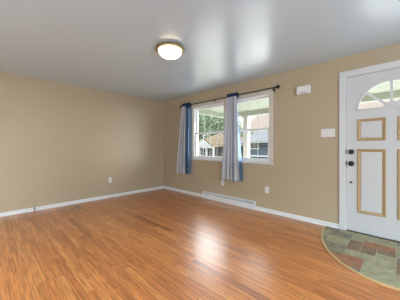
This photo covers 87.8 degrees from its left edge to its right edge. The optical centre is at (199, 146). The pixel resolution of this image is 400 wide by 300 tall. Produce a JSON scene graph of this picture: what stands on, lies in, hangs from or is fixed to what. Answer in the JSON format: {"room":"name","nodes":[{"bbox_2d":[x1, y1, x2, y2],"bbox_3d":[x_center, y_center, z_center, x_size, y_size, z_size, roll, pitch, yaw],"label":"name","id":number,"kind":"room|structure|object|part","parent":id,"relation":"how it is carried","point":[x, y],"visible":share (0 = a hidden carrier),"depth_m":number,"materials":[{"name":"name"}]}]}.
{"room":"empty living room","nodes":[
{"label":"empty living room","id":0,"kind":"room"},
{"bbox_2d":[0,71,163,212],"bbox_3d":[-2.848,-0.041,3.848,0.160,2.340,5.520,0,0,44],"label":"wall","id":1,"kind":"structure","parent":0,"point":[60,142],"depth_m":4.09,"materials":[{"name":"beige paint"}]},
{"bbox_2d":[0,186,163,216],"bbox_3d":[-2.781,1.099,3.783,0.026,0.059,5.199,0,0,44],"label":"baseboard","id":2,"kind":"structure","parent":1,"relation":"attached to","point":[2,214],"depth_m":4.08,"materials":[{"name":"white paint"}]},
{"bbox_2d":[0,188,399,299],"bbox_3d":[-0.422,1.189,1.494,6.920,0.120,5.520,0,0,44],"label":"floor","id":3,"kind":"structure","parent":0,"point":[159,244],"depth_m":2.12,"materials":[{"name":"brown wood"}]},
{"bbox_2d":[0,0,399,101],"bbox_3d":[-0.422,-1.291,1.494,6.920,0.160,5.520,0,0,44],"label":"ceiling","id":4,"kind":"structure","parent":0,"point":[105,45],"depth_m":2.35,"materials":[{"name":"white paint"}]},
{"bbox_2d":[155,41,184,59],"bbox_3d":[-0.367,-1.152,2.556,0.356,0.117,0.356,0,0,44],"label":"ceiling lamp","id":5,"kind":"object","parent":4,"relation":"attached to","point":[167,50],"visible":1,"depth_m":2.46,"materials":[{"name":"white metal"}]},
{"bbox_2d":[164,43,399,223],"bbox_3d":[1.444,-0.041,3.418,6.600,2.340,0.160,0,0,44],"label":"wall","id":6,"kind":"structure","parent":0,"point":[303,177],"depth_m":3.27,"materials":[{"name":"beige paint"}]},
{"bbox_2d":[164,186,201,196],"bbox_3d":[-0.446,1.099,5.122,1.458,0.059,0.026,0,0,44],"label":"baseboard","id":7,"kind":"structure","parent":6,"relation":"attached to","point":[165,187],"depth_m":5.06,"materials":[{"name":"white paint"}]},
{"bbox_2d":[202,191,255,209],"bbox_3d":[0.525,1.056,4.154,1.276,0.145,0.062,0,0,44],"label":"air vent","id":8,"kind":"object","parent":6,"relation":"in","point":[249,204],"visible":1,"depth_m":4.07,"materials":[{"name":"white metal"}]},
{"bbox_2d":[180,85,279,107],"bbox_3d":[0.418,-0.960,4.220,2.456,0.082,0.116,0,0,44],"label":"curtain rod","id":9,"kind":"object","parent":6,"relation":"attached to","point":[276,86],"visible":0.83,"depth_m":3.73,"materials":[{"name":"black metal"}]},
{"bbox_2d":[176,102,190,173],"bbox_3d":[-0.412,-0.187,4.971,0.502,1.694,0.091,0,0,44],"label":"curtain","id":10,"kind":"object","parent":9,"relation":"hanging from","point":[184,143],"visible":1,"depth_m":4.91,"materials":[{"name":"white fabric"}]},
{"bbox_3d":[-0.469,-0.144,5.006,0.372,1.610,0.061,0,0,44],"label":"panel","id":11,"kind":"part","parent":10,"relation":"part of","materials":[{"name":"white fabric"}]},
{"bbox_2d":[221,92,242,181],"bbox_3d":[0.599,-0.185,3.997,0.487,1.690,0.110,0,0,44],"label":"curtain","id":12,"kind":"object","parent":9,"relation":"hanging from","point":[231,169],"visible":1,"depth_m":3.95,"materials":[{"name":"white fabric"}]},
{"bbox_2d":[191,89,273,164],"bbox_3d":[0.562,-0.327,4.235,2.005,1.273,0.175,0,0,44],"label":"window","id":13,"kind":"structure","parent":6,"relation":"in","point":[263,94],"depth_m":3.98,"materials":[{"name":"white paint"}]},
{"bbox_3d":[0.214,-0.037,4.561,0.875,0.572,0.028,0,0,44],"label":"sash","id":14,"kind":"part","parent":13,"relation":"part of","materials":[{"name":"glass"}]},
{"bbox_3d":[0.236,-0.587,4.585,0.875,0.601,0.028,0,0,44],"label":"sash","id":15,"kind":"part","parent":13,"relation":"part of","materials":[{"name":"white plastic"}]},
{"bbox_3d":[0.513,0.290,4.185,2.005,0.038,0.035,0,0,44],"label":"sill","id":16,"kind":"part","parent":13,"relation":"part of","materials":[{"name":"white paint"}]},
{"bbox_3d":[0.919,-0.587,3.922,0.880,0.601,0.028,0,0,44],"label":"sash","id":17,"kind":"part","parent":13,"relation":"part of","materials":[{"name":"white plastic"}]},
{"bbox_3d":[0.897,-0.037,3.899,0.880,0.572,0.028,0,0,44],"label":"sash","id":18,"kind":"part","parent":13,"relation":"part of","materials":[{"name":"glass"}]},
{"bbox_2d":[256,206,338,228],"bbox_3d":[1.451,1.099,3.281,1.256,0.059,0.026,0,0,44],"label":"baseboard","id":19,"kind":"structure","parent":6,"relation":"attached to","point":[315,221],"depth_m":3.20,"materials":[{"name":"white paint"}]},
{"bbox_2d":[297,85,310,94],"bbox_3d":[1.569,-0.854,3.148,0.194,0.122,0.053,0,0,44],"label":"door chime","id":20,"kind":"object","parent":6,"relation":"attached to","point":[306,89],"visible":1,"depth_m":3.12,"materials":[{"name":"white plastic"}]},
{"bbox_2d":[321,128,334,136],"bbox_3d":[1.807,-0.193,2.942,0.172,0.116,0.018,0,0,44],"label":"light switch","id":21,"kind":"object","parent":6,"relation":"attached to","point":[324,132],"visible":1,"depth_m":2.94,"materials":[{"name":"white plastic"}]},
{"bbox_2d":[339,60,399,229],"bbox_3d":[2.282,0.060,2.479,1.051,2.138,0.020,0,0,44],"label":"door frame","id":22,"kind":"structure","parent":6,"relation":"attached to","point":[393,64],"depth_m":2.81,"materials":[{"name":"white paint"}]},
{"bbox_2d":[345,67,399,242],"bbox_3d":[2.338,0.094,2.536,0.920,2.070,0.241,0,0,44],"label":"door","id":23,"kind":"structure","parent":6,"relation":"in","point":[372,135],"depth_m":2.62,"materials":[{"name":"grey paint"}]},
{"bbox_3d":[2.163,0.450,2.630,0.205,0.757,0.009,0,0,44],"label":"raised panel","id":24,"kind":"part","parent":23,"relation":"part of","materials":[{"name":"grey paint"}]},
{"bbox_3d":[2.163,-0.215,2.630,0.205,0.205,0.009,0,0,44],"label":"raised panel","id":25,"kind":"part","parent":23,"relation":"part of","materials":[{"name":"grey paint"}]},
{"bbox_3d":[2.162,0.450,2.629,0.283,0.835,0.016,0,0,44],"label":"panel moulding","id":26,"kind":"part","parent":23,"relation":"part of","materials":[{"name":"brown wood"}]},
{"bbox_3d":[2.162,-0.215,2.629,0.283,0.283,0.016,0,0,44],"label":"panel moulding","id":27,"kind":"part","parent":23,"relation":"part of","materials":[{"name":"brown"}]},
{"bbox_3d":[2.307,-0.640,2.504,0.694,0.361,0.030,0,0,44],"label":"fan frame","id":28,"kind":"part","parent":23,"relation":"part of","materials":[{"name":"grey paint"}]},
{"bbox_3d":[2.437,0.450,2.363,0.283,0.835,0.016,0,0,44],"label":"panel moulding","id":29,"kind":"part","parent":23,"relation":"part of","materials":[{"name":"brown wood"}]},
{"bbox_3d":[2.437,-0.215,2.363,0.283,0.283,0.016,0,0,44],"label":"panel moulding","id":30,"kind":"part","parent":23,"relation":"part of","materials":[{"name":"brown"}]},
{"bbox_2d":[321,225,399,290],"bbox_3d":[1.877,1.123,2.076,1.380,0.010,1.107,0,0,44],"label":"floor","id":31,"kind":"structure","parent":0,"point":[377,260],"depth_m":2.16,"materials":[{"name":"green tile"}]},
{"label":"outside","id":32,"kind":"structure","parent":0,"visible":0},
{"bbox_3d":[13.276,2.154,34.708,100.000,1.150,58.450,0,0,44],"label":"lawn","id":33,"kind":"structure","parent":32,"visible":0},
{"bbox_2d":[199,115,207,140],"bbox_3d":[-1.678,-2.139,35.798,6.363,9.048,5.111,0,0,-22],"label":"tree","id":34,"kind":"object","parent":33,"relation":"on","point":[202,125],"visible":0.17,"depth_m":34.60,"materials":[{"name":"green plant"}]},
{"bbox_2d":[199,115,219,137],"bbox_3d":[1.593,-3.040,45.022,8.649,10.848,8.859,0,0,44],"label":"tree","id":35,"kind":"object","parent":33,"relation":"on","point":[208,118],"visible":0.22,"depth_m":42.24,"materials":[{"name":"green plant"}]},
{"bbox_2d":[199,134,242,157],"bbox_3d":[2.438,0.479,22.965,6.000,3.700,7.400,0,0,44],"label":"house","id":36,"kind":"structure","parent":33,"relation":"on","point":[213,145],"depth_m":20.30,"materials":[{"name":"grey"}]},
{"bbox_3d":[1.977,0.654,20.192,1.000,0.750,0.018,0,0,44],"label":"pane","id":37,"kind":"part","parent":36,"relation":"part of","materials":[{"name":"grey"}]},
{"bbox_2d":[208,116,242,136],"bbox_3d":[3.670,-1.722,31.623,5.368,8.215,5.158,0,0,44],"label":"tree","id":38,"kind":"object","parent":33,"relation":"on","point":[219,122],"visible":0.2,"depth_m":31.52,"materials":[{"name":"green plant"}]},
{"bbox_2d":[240,130,267,158],"bbox_3d":[6.722,0.354,19.052,3.200,3.950,6.850,0,0,44],"label":"house","id":39,"kind":"structure","parent":33,"relation":"on","point":[259,137],"depth_m":16.94,"materials":[{"name":"grey stone"}]},
{"bbox_3d":[4.511,0.949,16.773,3.000,2.760,0.400,0,0,44],"label":"trim","id":40,"kind":"part","parent":39,"relation":"part of","materials":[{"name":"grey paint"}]},
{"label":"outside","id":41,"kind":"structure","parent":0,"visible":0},
{"bbox_2d":[203,80,399,112],"bbox_3d":[2.326,-0.939,3.572,5.550,0.064,1.290,0,0,44],"label":"ceiling","id":42,"kind":"structure","parent":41,"point":[384,87],"depth_m":4.29,"materials":[{"name":"grey paint"}]},
{"bbox_2d":[199,90,399,117],"bbox_3d":[2.316,-0.851,3.562,5.550,0.120,1.260,0,0,44],"label":"beam","id":43,"kind":"structure","parent":42,"relation":"attached to","point":[384,96],"depth_m":4.97,"materials":[{"name":"grey paint"}]},
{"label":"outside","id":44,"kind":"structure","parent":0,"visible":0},
{"bbox_3d":[2.325,1.414,3.643,5.650,0.330,1.390,0,0,44],"label":"floor","id":45,"kind":"structure","parent":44,"visible":0},
{"bbox_2d":[242,116,250,157],"bbox_3d":[1.213,0.229,5.412,0.170,2.040,0.170,0,0,44],"label":"porch post","id":46,"kind":"object","parent":45,"relation":"on","point":[246,119],"visible":0.52,"depth_m":5.36,"materials":[{"name":"grey paint"}]}
]}

